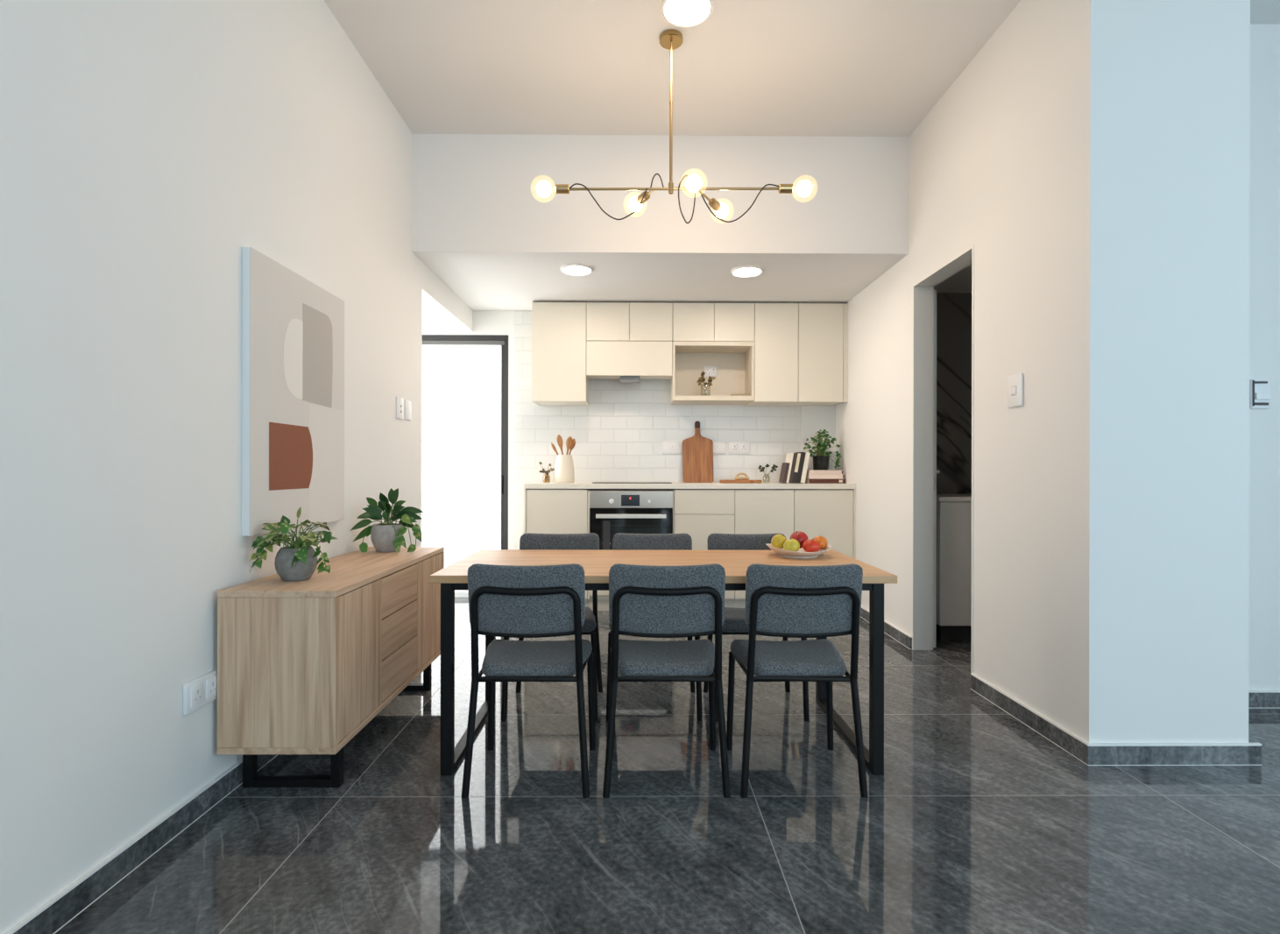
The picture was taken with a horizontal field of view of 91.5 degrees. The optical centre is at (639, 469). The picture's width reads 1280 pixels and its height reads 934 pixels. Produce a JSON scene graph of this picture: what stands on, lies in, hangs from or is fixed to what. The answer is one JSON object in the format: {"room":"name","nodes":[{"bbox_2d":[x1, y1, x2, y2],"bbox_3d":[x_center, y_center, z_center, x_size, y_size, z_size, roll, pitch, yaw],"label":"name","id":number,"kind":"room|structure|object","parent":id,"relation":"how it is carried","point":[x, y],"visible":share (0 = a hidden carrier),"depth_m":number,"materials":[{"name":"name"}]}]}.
{"room":"dining room","nodes":[
{"label":"dining room","id":0,"kind":"room"},
{"bbox_2d":[0,0,472,933],"bbox_3d":[-1.468,-0.543,1.088,0.150,3.280,8.440,0,0,0],"label":"wall","id":1,"kind":"structure","parent":0,"point":[144,144],"depth_m":1.78,"materials":[{"name":"white paint"}]},
{"bbox_2d":[2,754,278,933],"bbox_3d":[-1.384,1.058,0.518,0.014,0.079,7.062,0,0,0],"label":"baseboard","id":2,"kind":"structure","parent":1,"relation":"attached to","point":[54,914],"depth_m":1.69,"materials":[{"name":"stone"}]},
{"bbox_2d":[183,668,217,714],"bbox_3d":[-1.393,0.705,1.989,0.017,0.095,0.160,0,0,0],"label":"wall socket","id":3,"kind":"object","parent":1,"relation":"attached to","point":[198,692],"visible":0.91,"depth_m":1.97,"materials":[{"name":"white plastic"}]},
{"bbox_2d":[190,682,203,707],"bbox_3d":[-1.387,0.705,1.954,0.004,0.061,0.054,0,0,0],"label":"socket","id":4,"kind":"object","parent":3,"relation":"attached to","point":[196,688],"depth_m":1.95,"materials":[{"name":"white plastic"}]},
{"bbox_2d":[206,675,217,699],"bbox_3d":[-1.388,0.705,2.024,0.004,0.061,0.054,0,0,0],"label":"socket","id":5,"kind":"object","parent":3,"relation":"attached to","point":[211,680],"depth_m":2.02,"materials":[{"name":"white plastic"}]},
{"bbox_2d":[241,247,344,536],"bbox_3d":[-1.389,-0.276,2.551,0.030,1.018,0.710,0,0,0],"label":"picture","id":6,"kind":"object","parent":1,"relation":"attached to","point":[293,328],"visible":0.98,"depth_m":2.44,"materials":[{"name":"white paper"}]},
{"bbox_2d":[396,396,403,419],"bbox_3d":[-1.406,-0.361,3.661,0.014,0.125,0.105,0,0,0],"label":"wall switch","id":7,"kind":"object","parent":1,"relation":"attached to","point":[399,401],"visible":1,"depth_m":3.64,"materials":[{"name":"white plastic"}]},
{"bbox_2d":[404,399,411,420],"bbox_3d":[-1.409,-0.361,3.789,0.011,0.118,0.090,0,0,0],"label":"wall switch","id":8,"kind":"object","parent":1,"relation":"attached to","point":[407,404],"visible":1,"depth_m":3.77,"materials":[{"name":"white plastic"}]},
{"bbox_2d":[422,306,448,326],"bbox_3d":[-2.352,-1.272,4.671,1.565,0.105,1.260,0,0,0],"label":"ceiling","id":9,"kind":"structure","parent":0,"point":[428,319],"depth_m":5.09,"materials":[{"name":"white paint"}]},
{"bbox_2d":[422,311,835,549],"bbox_3d":[-0.679,-0.491,5.357,4.926,3.180,0.155,0,0,0],"label":"wall","id":10,"kind":"structure","parent":0,"point":[619,436],"depth_m":5.31,"materials":[{"name":"white tile"}]},
{"bbox_2d":[421,334,508,597],"bbox_3d":[-1.643,-0.027,5.367,1.040,2.247,0.080,0,0,0],"label":"door","id":11,"kind":"structure","parent":10,"relation":"in","point":[464,378],"depth_m":5.37,"materials":[{"name":"grey metal"}]},
{"bbox_2d":[531,302,588,405],"bbox_3d":[-0.648,-0.940,5.141,0.430,0.790,0.331,0,0,0],"label":"upper cabinet","id":12,"kind":"object","parent":10,"relation":"attached to","point":[559,378],"visible":0.98,"depth_m":4.97,"materials":[{"name":"beige laminate"}]},
{"bbox_2d":[586,302,672,382],"bbox_3d":[-0.085,-1.017,5.145,0.689,0.634,0.331,0,0,0],"label":"upper cabinet","id":13,"kind":"object","parent":10,"relation":"attached to","point":[626,342],"visible":1,"depth_m":4.98,"materials":[{"name":"beige laminate"}]},
{"bbox_2d":[662,441,682,453],"bbox_3d":[0.276,-0.186,5.307,0.170,0.104,0.014,0,0,0],"label":"wall socket","id":14,"kind":"object","parent":10,"relation":"attached to","point":[668,447],"visible":1,"depth_m":5.30,"materials":[{"name":"white plastic"}]},
{"bbox_2d":[669,445,675,450],"bbox_3d":[0.276,-0.186,5.302,0.048,0.048,0.003,0,0,0],"label":"socket","id":15,"kind":"object","parent":14,"relation":"attached to","point":[671,447],"depth_m":5.30,"materials":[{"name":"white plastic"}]},
{"bbox_2d":[670,303,754,404],"bbox_3d":[0.587,-0.943,5.150,0.650,0.779,0.331,0,0,0],"label":"upper cabinet","id":16,"kind":"object","parent":10,"relation":"attached to","point":[721,335],"visible":0.96,"depth_m":4.99,"materials":[{"name":"beige laminate"}]},
{"bbox_2d":[696,371,715,395],"bbox_3d":[0.541,-0.697,5.104,0.162,0.212,0.080,0,0,0],"label":"bud vase","id":17,"kind":"object","parent":16,"relation":"in","point":[701,379],"visible":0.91,"depth_m":5.10,"materials":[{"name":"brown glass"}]},
{"bbox_2d":[704,366,716,376],"bbox_3d":[0.599,-0.834,5.296,0.110,0.095,0.014,0,0,0],"label":"wall socket","id":18,"kind":"object","parent":16,"relation":"attached to","point":[710,371],"visible":0.98,"depth_m":5.29,"materials":[{"name":"white plastic"}]},
{"bbox_2d":[729,394,749,396],"bbox_3d":[0.813,-0.601,5.107,0.145,0.019,0.140,0,0,0],"label":"flat tray","id":19,"kind":"object","parent":16,"relation":"in","point":[731,394],"visible":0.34,"depth_m":5.04,"materials":[{"name":"beige wood"}]},
{"bbox_2d":[713,441,725,453],"bbox_3d":[0.658,-0.187,5.310,0.145,0.104,0.014,0,0,0],"label":"wall socket","id":20,"kind":"object","parent":10,"relation":"attached to","point":[718,447],"visible":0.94,"depth_m":5.31,"materials":[{"name":"white plastic"}]},
{"bbox_2d":[728,441,749,453],"bbox_3d":[0.844,-0.186,5.311,0.175,0.104,0.014,0,0,0],"label":"wall socket","id":21,"kind":"object","parent":10,"relation":"attached to","point":[734,447],"visible":1,"depth_m":5.31,"materials":[{"name":"white plastic"}]},
{"bbox_2d":[731,444,738,451],"bbox_3d":[0.805,-0.186,5.307,0.060,0.067,0.004,0,0,0],"label":"socket","id":22,"kind":"object","parent":21,"relation":"attached to","point":[734,447],"depth_m":5.31,"materials":[{"name":"white plastic"}]},
{"bbox_2d":[740,444,747,451],"bbox_3d":[0.882,-0.186,5.307,0.060,0.067,0.004,0,0,0],"label":"socket","id":23,"kind":"object","parent":21,"relation":"attached to","point":[743,447],"depth_m":5.31,"materials":[{"name":"white plastic"}]},
{"bbox_2d":[747,303,798,406],"bbox_3d":[1.090,-0.937,5.154,0.349,0.790,0.331,0,0,0],"label":"upper cabinet","id":24,"kind":"object","parent":10,"relation":"attached to","point":[775,324],"visible":0.98,"depth_m":4.99,"materials":[{"name":"beige laminate"}]},
{"bbox_2d":[788,303,843,406],"bbox_3d":[1.447,-0.936,5.157,0.360,0.790,0.331,0,0,0],"label":"upper cabinet","id":25,"kind":"object","parent":10,"relation":"attached to","point":[820,325],"visible":0.98,"depth_m":4.99,"materials":[{"name":"beige laminate"}]},
{"bbox_2d":[54,597,1279,933],"bbox_3d":[0.988,1.142,1.248,8.200,0.080,8.720,0,0,0],"label":"floor","id":26,"kind":"structure","parent":0,"point":[975,821],"depth_m":1.92,"materials":[{"name":"stone"}]},
{"bbox_2d":[216,546,444,787],"bbox_3d":[-1.195,0.747,2.622,0.387,0.701,1.163,0,0,0],"label":"sideboard","id":27,"kind":"object","parent":26,"relation":"on","point":[303,667],"visible":0.95,"depth_m":2.04,"materials":[{"name":"brown wood"}]},
{"bbox_2d":[248,506,337,581],"bbox_3d":[-1.229,0.265,2.248,0.276,0.263,0.273,0,0,0],"label":"pothos","id":28,"kind":"object","parent":27,"relation":"on","point":[298,561],"visible":1,"depth_m":2.21,"materials":[{"name":"green plant"}]},
{"bbox_2d":[274,545,318,581],"bbox_3d":[-1.241,0.338,2.252,0.137,0.116,0.137,0,0,0],"label":"pot","id":29,"kind":"object","parent":27,"relation":"on","point":[292,563],"depth_m":2.20,"materials":[{"name":"grey concrete"}]},
{"bbox_2d":[349,487,424,552],"bbox_3d":[-1.220,0.242,3.028,0.360,0.308,0.164,0,0,0],"label":"peace lily","id":30,"kind":"object","parent":27,"relation":"on","point":[385,537],"visible":1,"depth_m":3.00,"materials":[{"name":"green plant"}]},
{"bbox_2d":[370,523,403,551],"bbox_3d":[-1.230,0.331,3.035,0.149,0.130,0.149,0,0,0],"label":"pot","id":31,"kind":"object","parent":27,"relation":"on","point":[385,537],"depth_m":2.97,"materials":[{"name":"grey ceramic"}]},
{"bbox_2d":[461,563,595,798],"bbox_3d":[-0.385,0.708,2.259,0.430,0.786,0.410,0,0,0],"label":"dining chair","id":32,"kind":"object","parent":26,"relation":"on","point":[510,601],"visible":1,"depth_m":2.10,"materials":[{"name":"black fabric"}]},
{"bbox_2d":[501,532,602,721],"bbox_3d":[-0.397,0.708,2.925,0.430,0.786,0.410,0,0,0],"label":"dining chair","id":33,"kind":"object","parent":26,"relation":"on","point":[527,540],"visible":0.36,"depth_m":3.07,"materials":[{"name":"black fabric"}]},
{"bbox_2d":[526,488,590,607],"bbox_3d":[-0.642,0.626,5.042,0.470,0.945,0.486,0,0,0],"label":"base cabinet","id":34,"kind":"object","parent":26,"relation":"on","point":[548,511],"visible":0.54,"depth_m":4.80,"materials":[{"name":"beige laminate"}]},
{"bbox_2d":[523,488,532,533],"bbox_3d":[-0.887,0.623,5.049,0.016,0.952,0.511,0,0,0],"label":"trim","id":35,"kind":"structure","parent":34,"relation":"attached to","point":[525,490],"depth_m":4.79,"materials":[{"name":"beige laminate"}]},
{"bbox_2d":[523,481,855,488],"bbox_3d":[0.385,0.129,5.057,2.556,0.040,0.515,0,0,0],"label":"countertop","id":36,"kind":"structure","parent":34,"relation":"on","point":[535,484],"depth_m":4.80,"materials":[{"name":"white stone"}]},
{"bbox_2d":[538,461,554,480],"bbox_3d":[-0.753,0.021,5.043,0.121,0.170,0.061,0,0,-17],"label":"bud vase","id":37,"kind":"object","parent":36,"relation":"on","point":[543,470],"visible":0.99,"depth_m":5.04,"materials":[{"name":"orange glass"}]},
{"bbox_2d":[554,454,574,482],"bbox_3d":[-0.613,-0.007,5.065,0.162,0.226,0.162,0,0,0],"label":"utensil crock","id":38,"kind":"object","parent":36,"relation":"on","point":[564,472],"visible":0.96,"depth_m":5.00,"materials":[{"name":"beige ceramic"}]},
{"bbox_2d":[551,442,558,455],"bbox_3d":[-0.631,-0.062,5.037,0.174,0.311,0.010,0,0,0],"label":"wooden spatula","id":39,"kind":"object","parent":38,"relation":"in","point":[552,444],"visible":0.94,"depth_m":5.03,"materials":[{"name":"brown wood"}]},
{"bbox_2d":[556,434,563,454],"bbox_3d":[-0.629,-0.096,5.071,0.099,0.376,0.010,0,0,0],"label":"wooden spatula","id":40,"kind":"object","parent":38,"relation":"in","point":[559,438],"visible":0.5,"depth_m":5.07,"materials":[{"name":"brown wood"}]},
{"bbox_2d":[565,436,572,454],"bbox_3d":[-0.591,-0.089,5.060,0.092,0.362,0.021,0,0,0],"label":"wooden spoon","id":41,"kind":"object","parent":38,"relation":"in","point":[569,441],"visible":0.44,"depth_m":5.06,"materials":[{"name":"brown wood"}]},
{"bbox_2d":[568,438,575,454],"bbox_3d":[-0.586,-0.081,5.097,0.122,0.347,0.021,0,0,0],"label":"wooden spoon","id":42,"kind":"object","parent":38,"relation":"in","point":[574,440],"visible":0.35,"depth_m":5.10,"materials":[{"name":"brown wood"}]},
{"bbox_2d":[592,481,671,483],"bbox_3d":[-0.063,0.104,5.052,0.625,0.006,0.365,0,0,0],"label":"cooktop","id":43,"kind":"object","parent":36,"relation":"in","point":[593,482],"visible":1,"depth_m":4.87,"materials":[{"name":"black glass"}]},
{"bbox_2d":[682,421,713,482],"bbox_3d":[0.488,-0.151,5.266,0.256,0.524,0.095,0,0,0],"label":"cutting board","id":44,"kind":"object","parent":36,"relation":"on","point":[697,450],"visible":1,"depth_m":5.25,"materials":[{"name":"brown wood"}]},
{"bbox_2d":[719,479,762,483],"bbox_3d":[0.822,0.096,5.087,0.345,0.026,0.150,0,0,0],"label":"serving board","id":45,"kind":"object","parent":36,"relation":"on","point":[722,480],"visible":0.89,"depth_m":5.02,"materials":[{"name":"brown wood"}]},
{"bbox_2d":[735,472,749,480],"bbox_3d":[0.832,0.053,5.087,0.117,0.060,0.080,0,0,0],"label":"bead garland","id":46,"kind":"object","parent":45,"relation":"on","point":[737,477],"visible":1,"depth_m":5.08,"materials":[{"name":"brown wood"}]},
{"bbox_2d":[758,463,777,481],"bbox_3d":[1.046,0.031,5.107,0.160,0.158,0.060,0,0,0],"label":"bud vase","id":47,"kind":"object","parent":36,"relation":"on","point":[774,467],"visible":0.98,"depth_m":5.11,"materials":[{"name":"clear glass"}]},
{"bbox_2d":[778,462,789,482],"bbox_3d":[1.182,0.026,5.115,0.054,0.167,0.150,0,0,0],"label":"book","id":48,"kind":"object","parent":36,"relation":"on","point":[784,470],"visible":0.96,"depth_m":5.06,"materials":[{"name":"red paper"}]},
{"bbox_2d":[784,452,793,482],"bbox_3d":[1.212,-0.013,5.125,0.060,0.246,0.170,0,0,0],"label":"book","id":49,"kind":"object","parent":36,"relation":"on","point":[789,456],"visible":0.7,"depth_m":5.04,"materials":[{"name":"beige paper"}]},
{"bbox_2d":[788,453,797,483],"bbox_3d":[1.235,-0.010,5.130,0.067,0.241,0.180,0,0,0],"label":"book","id":50,"kind":"object","parent":36,"relation":"on","point":[795,455],"visible":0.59,"depth_m":5.04,"materials":[{"name":"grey paper"}]},
{"bbox_2d":[792,452,801,483],"bbox_3d":[1.266,-0.014,5.130,0.073,0.248,0.181,0,0,0],"label":"book","id":51,"kind":"object","parent":36,"relation":"on","point":[798,456],"visible":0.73,"depth_m":5.04,"materials":[{"name":"grey paper"}]},
{"bbox_2d":[795,452,806,483],"bbox_3d":[1.300,-0.017,5.136,0.077,0.254,0.190,0,0,0],"label":"book","id":52,"kind":"object","parent":36,"relation":"on","point":[802,455],"visible":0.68,"depth_m":5.04,"materials":[{"name":"black paper"}]},
{"bbox_2d":[800,452,810,483],"bbox_3d":[1.336,-0.016,5.136,0.077,0.252,0.190,0,0,0],"label":"book","id":53,"kind":"object","parent":36,"relation":"on","point":[807,455],"visible":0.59,"depth_m":5.04,"materials":[{"name":"beige paper"}]},
{"bbox_2d":[805,478,845,483],"bbox_3d":[1.510,0.093,5.137,0.292,0.036,0.211,0,0,0],"label":"flat book","id":54,"kind":"object","parent":36,"relation":"on","point":[807,480],"visible":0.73,"depth_m":5.03,"materials":[{"name":"brown paper"}]},
{"bbox_2d":[806,473,844,479],"bbox_3d":[1.506,0.056,5.132,0.285,0.037,0.201,0,0,0],"label":"flat book","id":55,"kind":"object","parent":54,"relation":"on","point":[808,476],"visible":0.83,"depth_m":5.03,"materials":[{"name":"beige paper"}]},
{"bbox_2d":[806,470,842,473],"bbox_3d":[1.503,0.021,5.127,0.272,0.032,0.191,0,0,0],"label":"flat book","id":56,"kind":"object","parent":55,"relation":"on","point":[808,471],"visible":0.8,"depth_m":5.03,"materials":[{"name":"beige paper"}]},
{"bbox_2d":[803,429,841,470],"bbox_3d":[1.487,-0.164,5.139,0.313,0.337,0.187,0,0,0],"label":"potted herb","id":57,"kind":"object","parent":56,"relation":"on","point":[820,461],"visible":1,"depth_m":5.09,"materials":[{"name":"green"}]},
{"bbox_2d":[812,455,829,470],"bbox_3d":[1.487,-0.054,5.127,0.140,0.117,0.140,0,0,0],"label":"pot","id":58,"kind":"object","parent":57,"relation":"attached to","point":[820,463],"depth_m":5.07,"materials":[{"name":"black ceramic"}]},
{"bbox_2d":[587,488,673,610],"bbox_3d":[-0.073,0.631,5.047,0.662,0.938,0.486,0,0,0],"label":"housing","id":59,"kind":"object","parent":26,"relation":"on","point":[603,596],"visible":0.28,"depth_m":4.82,"materials":[{"name":"beige laminate"}]},
{"bbox_2d":[589,488,672,550],"bbox_3d":[-0.069,0.467,5.017,0.640,0.602,0.526,0,0,0],"label":"oven","id":60,"kind":"object","parent":59,"relation":"in","point":[612,512],"visible":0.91,"depth_m":4.79,"materials":[{"name":"grey"}]},
{"bbox_2d":[605,532,702,721],"bbox_3d":[0.061,0.709,2.929,0.430,0.786,0.410,0,0,0],"label":"dining chair","id":61,"kind":"object","parent":26,"relation":"on","point":[620,541],"visible":0.21,"depth_m":3.08,"materials":[{"name":"black fabric"}]},
{"bbox_2d":[429,549,897,775],"bbox_3d":[0.083,0.741,2.603,1.684,0.719,0.725,0,0,0],"label":"dining table","id":62,"kind":"object","parent":26,"relation":"on","point":[597,564],"visible":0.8,"depth_m":2.36,"materials":[{"name":"brown wood"}]},
{"bbox_2d":[766,543,831,558],"bbox_3d":[0.704,0.358,2.771,0.284,0.048,0.276,0,0,0],"label":"fruit bowl","id":63,"kind":"object","parent":62,"relation":"on","point":[801,553],"visible":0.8,"depth_m":2.69,"materials":[{"name":"white ceramic"}]},
{"bbox_2d":[770,534,786,549],"bbox_3d":[0.622,0.324,2.795,0.068,0.070,0.067,0,0,0],"label":"lemon","id":64,"kind":"object","parent":63,"relation":"in","point":[777,540],"visible":0.75,"depth_m":2.77,"materials":[{"name":"food"}]},
{"bbox_2d":[783,537,799,551],"bbox_3d":[0.665,0.334,2.740,0.072,0.069,0.069,0,0,0],"label":"lime","id":65,"kind":"object","parent":63,"relation":"in","point":[790,544],"visible":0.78,"depth_m":2.72,"materials":[{"name":"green food"}]},
{"bbox_2d":[789,530,808,548],"bbox_3d":[0.715,0.315,2.809,0.083,0.080,0.084,0,0,0],"label":"apple","id":66,"kind":"object","parent":63,"relation":"in","point":[800,536],"visible":0.59,"depth_m":2.78,"materials":[{"name":"red food"}]},
{"bbox_2d":[802,538,820,551],"bbox_3d":[0.750,0.335,2.733,0.077,0.066,0.070,0,0,0],"label":"apple","id":67,"kind":"object","parent":63,"relation":"in","point":[812,545],"visible":0.83,"depth_m":2.71,"materials":[{"name":"red food"}]},
{"bbox_2d":[813,536,827,549],"bbox_3d":[0.803,0.326,2.784,0.067,0.061,0.067,0,0,0],"label":"orange","id":68,"kind":"object","parent":63,"relation":"in","point":[822,540],"visible":0.68,"depth_m":2.76,"materials":[{"name":"orange food"}]},
{"bbox_2d":[602,563,730,798],"bbox_3d":[0.089,0.709,2.262,0.430,0.786,0.410,0,0,0],"label":"dining chair","id":69,"kind":"object","parent":26,"relation":"on","point":[651,601],"visible":1,"depth_m":2.10,"materials":[{"name":"black fabric"}]},
{"bbox_2d":[671,488,735,607],"bbox_3d":[0.495,0.628,5.051,0.467,0.945,0.486,0,0,0],"label":"base cabinet","id":70,"kind":"object","parent":26,"relation":"on","point":[699,513],"visible":0.52,"depth_m":4.81,"materials":[{"name":"beige laminate"}]},
{"bbox_2d":[703,533,809,721],"bbox_3d":[0.531,0.710,2.933,0.430,0.786,0.410,0,0,0],"label":"dining chair","id":71,"kind":"object","parent":26,"relation":"on","point":[734,622],"visible":0.3,"depth_m":3.08,"materials":[{"name":"black fabric"}]},
{"bbox_2d":[728,488,794,608],"bbox_3d":[0.959,0.629,5.055,0.458,0.945,0.486,0,0,0],"label":"base cabinet","id":72,"kind":"object","parent":26,"relation":"on","point":[757,511],"visible":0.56,"depth_m":4.81,"materials":[{"name":"beige laminate"}]},
{"bbox_2d":[726,563,868,798],"bbox_3d":[0.553,0.710,2.266,0.430,0.786,0.410,0,0,0],"label":"dining chair","id":73,"kind":"object","parent":26,"relation":"on","point":[788,601],"visible":1,"depth_m":2.10,"materials":[{"name":"black fabric"}]},
{"bbox_2d":[782,488,853,558],"bbox_3d":[1.418,0.630,5.059,0.455,0.945,0.486,0,0,0],"label":"base cabinet","id":74,"kind":"object","parent":26,"relation":"on","point":[828,513],"visible":0.43,"depth_m":4.82,"materials":[{"name":"beige laminate"}]},
{"bbox_2d":[853,488,855,558],"bbox_3d":[1.657,0.628,4.823,0.016,0.952,0.020,0,0,0],"label":"trim","id":75,"kind":"structure","parent":74,"relation":"attached to","point":[854,490],"depth_m":4.81,"materials":[{"name":"beige laminate"}]},
{"bbox_2d":[936,494,971,640],"bbox_3d":[2.305,0.640,4.209,0.840,0.930,0.540,0,0,0],"label":"bathroom vanity","id":76,"kind":"object","parent":26,"relation":"on","point":[953,511],"visible":0.23,"depth_m":3.95,"materials":[{"name":"white"}]},
{"bbox_2d":[936,494,971,502],"bbox_3d":[2.306,0.189,4.209,0.840,0.029,0.540,0,0,0],"label":"countertop","id":77,"kind":"structure","parent":76,"relation":"on","point":[940,498],"depth_m":3.94,"materials":[{"name":"white ceramic"}]},
{"bbox_2d":[411,134,971,311],"bbox_3d":[1.077,-1.748,4.219,4.985,0.860,2.420,0,0,0],"label":"ceiling","id":78,"kind":"structure","parent":0,"point":[481,223],"depth_m":3.89,"materials":[{"name":"white paint"}]},
{"bbox_2d":[560,263,593,275],"bbox_3d":[-0.426,-1.343,4.197,0.216,0.013,0.216,0,0,0],"label":"recessed light","id":79,"kind":"object","parent":78,"relation":"in","point":[570,269],"visible":1,"depth_m":4.18,"materials":[{"name":"white"}]},
{"bbox_2d":[562,266,590,274],"bbox_3d":[-0.426,-1.346,4.197,0.186,0.008,0.186,0,0,0],"label":"diffuser","id":80,"kind":"object","parent":79,"relation":"attached to","point":[567,270],"depth_m":4.20,"materials":[{"name":"beige plastic"}]},
{"bbox_2d":[730,265,763,277],"bbox_3d":[0.724,-1.341,4.226,0.216,0.013,0.216,0,0,0],"label":"recessed light","id":81,"kind":"object","parent":78,"relation":"in","point":[745,271],"visible":1,"depth_m":4.21,"materials":[{"name":"white"}]},
{"bbox_2d":[733,268,760,275],"bbox_3d":[0.724,-1.344,4.226,0.186,0.008,0.186,0,0,0],"label":"diffuser","id":82,"kind":"object","parent":81,"relation":"attached to","point":[737,272],"depth_m":4.23,"materials":[{"name":"beige plastic"}]},
{"bbox_2d":[324,0,1279,136],"bbox_3d":[1.784,-2.126,0.404,6.635,0.100,7.020,0,0,0],"label":"ceiling","id":83,"kind":"structure","parent":0,"point":[753,67],"depth_m":3.19,"materials":[{"name":"white paint"}]},
{"bbox_2d":[536,29,812,223],"bbox_3d":[0.165,-1.629,3.018,1.376,0.900,0.576,0,0,0],"label":"brass chandelier","id":84,"kind":"object","parent":83,"relation":"hanging from","point":[670,39],"visible":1,"depth_m":2.99,"materials":[{"name":"gold metal"}]},
{"bbox_2d":[554,183,569,193],"bbox_3d":[-0.373,-1.348,2.997,0.068,0.043,0.043,0,0,0],"label":"socket","id":85,"kind":"object","parent":84,"relation":"attached to","point":[559,188],"depth_m":2.98,"materials":[{"name":"gold metal"}]},
{"bbox_2d":[636,190,650,204],"bbox_3d":[0.017,-1.352,3.101,0.043,0.043,0.068,0,0,-27],"label":"socket","id":86,"kind":"object","parent":84,"relation":"attached to","point":[647,195],"depth_m":3.08,"materials":[{"name":"gold metal"}]},
{"bbox_2d":[708,198,721,211],"bbox_3d":[0.381,-1.347,3.172,0.043,0.043,0.068,0,0,31],"label":"socket","id":87,"kind":"object","parent":84,"relation":"attached to","point":[713,203],"depth_m":3.15,"materials":[{"name":"gold metal"}]},
{"bbox_2d":[777,183,793,193],"bbox_3d":[0.703,-1.354,3.006,0.068,0.043,0.043,0,0,0],"label":"socket","id":88,"kind":"object","parent":84,"relation":"attached to","point":[782,188],"depth_m":2.99,"materials":[{"name":"gold metal"}]},
{"bbox_2d":[660,0,713,28],"bbox_3d":[0.212,-2.072,2.802,0.236,0.013,0.236,0,0,0],"label":"recessed light","id":89,"kind":"object","parent":83,"relation":"in","point":[679,13],"visible":1,"depth_m":2.82,"materials":[{"name":"white"}]},
{"bbox_2d":[936,292,971,494],"bbox_3d":[2.682,-0.105,3.892,1.774,2.420,1.740,0,0,0],"label":"wall","id":90,"kind":"structure","parent":0,"point":[953,309],"depth_m":4.64,"materials":[{"name":"stone"}]},
{"bbox_2d":[835,0,1250,742],"bbox_3d":[1.977,-0.486,3.839,0.603,3.180,2.994,0,0,0],"label":"wall","id":91,"kind":"structure","parent":0,"point":[1092,156],"depth_m":2.34,"materials":[{"name":"white paint"}]},
{"bbox_2d":[532,301,842,304],"bbox_3d":[0.385,-1.341,5.021,2.491,0.015,0.015,0,0,0],"label":"trim","id":92,"kind":"structure","parent":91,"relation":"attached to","point":[533,301],"depth_m":5.01,"materials":[{"name":"beige"}]},
{"bbox_2d":[842,303,848,402],"bbox_3d":[1.649,-0.936,5.005,0.036,0.790,0.016,0,0,0],"label":"trim","id":93,"kind":"structure","parent":91,"relation":"attached to","point":[845,305],"depth_m":5.00,"materials":[{"name":"beige laminate"}]},
{"bbox_2d":[860,606,912,649],"bbox_3d":[1.661,1.064,4.320,0.014,0.079,0.986,0,0,0],"label":"baseboard","id":94,"kind":"structure","parent":91,"relation":"attached to","point":[901,636],"depth_m":4.06,"materials":[{"name":"tile"}]},
{"bbox_2d":[933,289,940,647],"bbox_3d":[1.831,-0.005,4.195,0.075,2.202,0.720,0,0,0],"label":"door","id":95,"kind":"structure","parent":91,"relation":"in","point":[936,471],"depth_m":3.84,"materials":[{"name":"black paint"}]},
{"bbox_2d":[912,244,974,672],"bbox_3d":[1.736,-0.014,3.485,0.125,2.235,0.689,0,0,0],"label":"trim","id":96,"kind":"structure","parent":91,"relation":"attached to","point":[922,355],"depth_m":3.81,"materials":[{"name":"white paint"}]},
{"bbox_2d":[1007,373,1023,407],"bbox_3d":[1.676,-0.353,2.789,0.015,0.142,0.105,0,0,0],"label":"wall switch","id":97,"kind":"object","parent":91,"relation":"attached to","point":[1014,383],"visible":1,"depth_m":2.78,"materials":[{"name":"white plastic"}]},
{"bbox_2d":[970,672,1091,765],"bbox_3d":[1.674,1.064,2.732,0.014,0.079,0.814,0,0,0],"label":"baseboard","id":98,"kind":"structure","parent":91,"relation":"attached to","point":[1070,742],"depth_m":2.63,"materials":[{"name":"stone"}]},
{"bbox_2d":[1089,742,1262,765],"bbox_3d":[2.003,1.065,2.335,0.642,0.079,0.014,0,0,0],"label":"baseboard","id":99,"kind":"structure","parent":91,"relation":"attached to","point":[1234,753],"depth_m":2.33,"materials":[{"name":"stone"}]},
{"bbox_2d":[1248,24,1279,690],"bbox_3d":[3.681,-0.483,2.970,2.792,3.180,0.118,0,0,0],"label":"wall","id":100,"kind":"structure","parent":0,"point":[1264,154],"depth_m":2.91,"materials":[{"name":"white paint"}]},
{"bbox_2d":[1249,379,1270,408],"bbox_3d":[2.879,-0.352,2.893,0.087,0.135,0.024,0,0,0],"label":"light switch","id":101,"kind":"object","parent":100,"relation":"attached to","point":[1259,389],"visible":1,"depth_m":2.89,"materials":[{"name":"white plastic"}]},
{"bbox_2d":[1248,690,1279,707],"bbox_3d":[3.634,1.068,2.904,2.682,0.079,0.014,0,0,0],"label":"baseboard","id":102,"kind":"structure","parent":100,"relation":"attached to","point":[1256,698],"depth_m":2.89,"materials":[{"name":"stone"}]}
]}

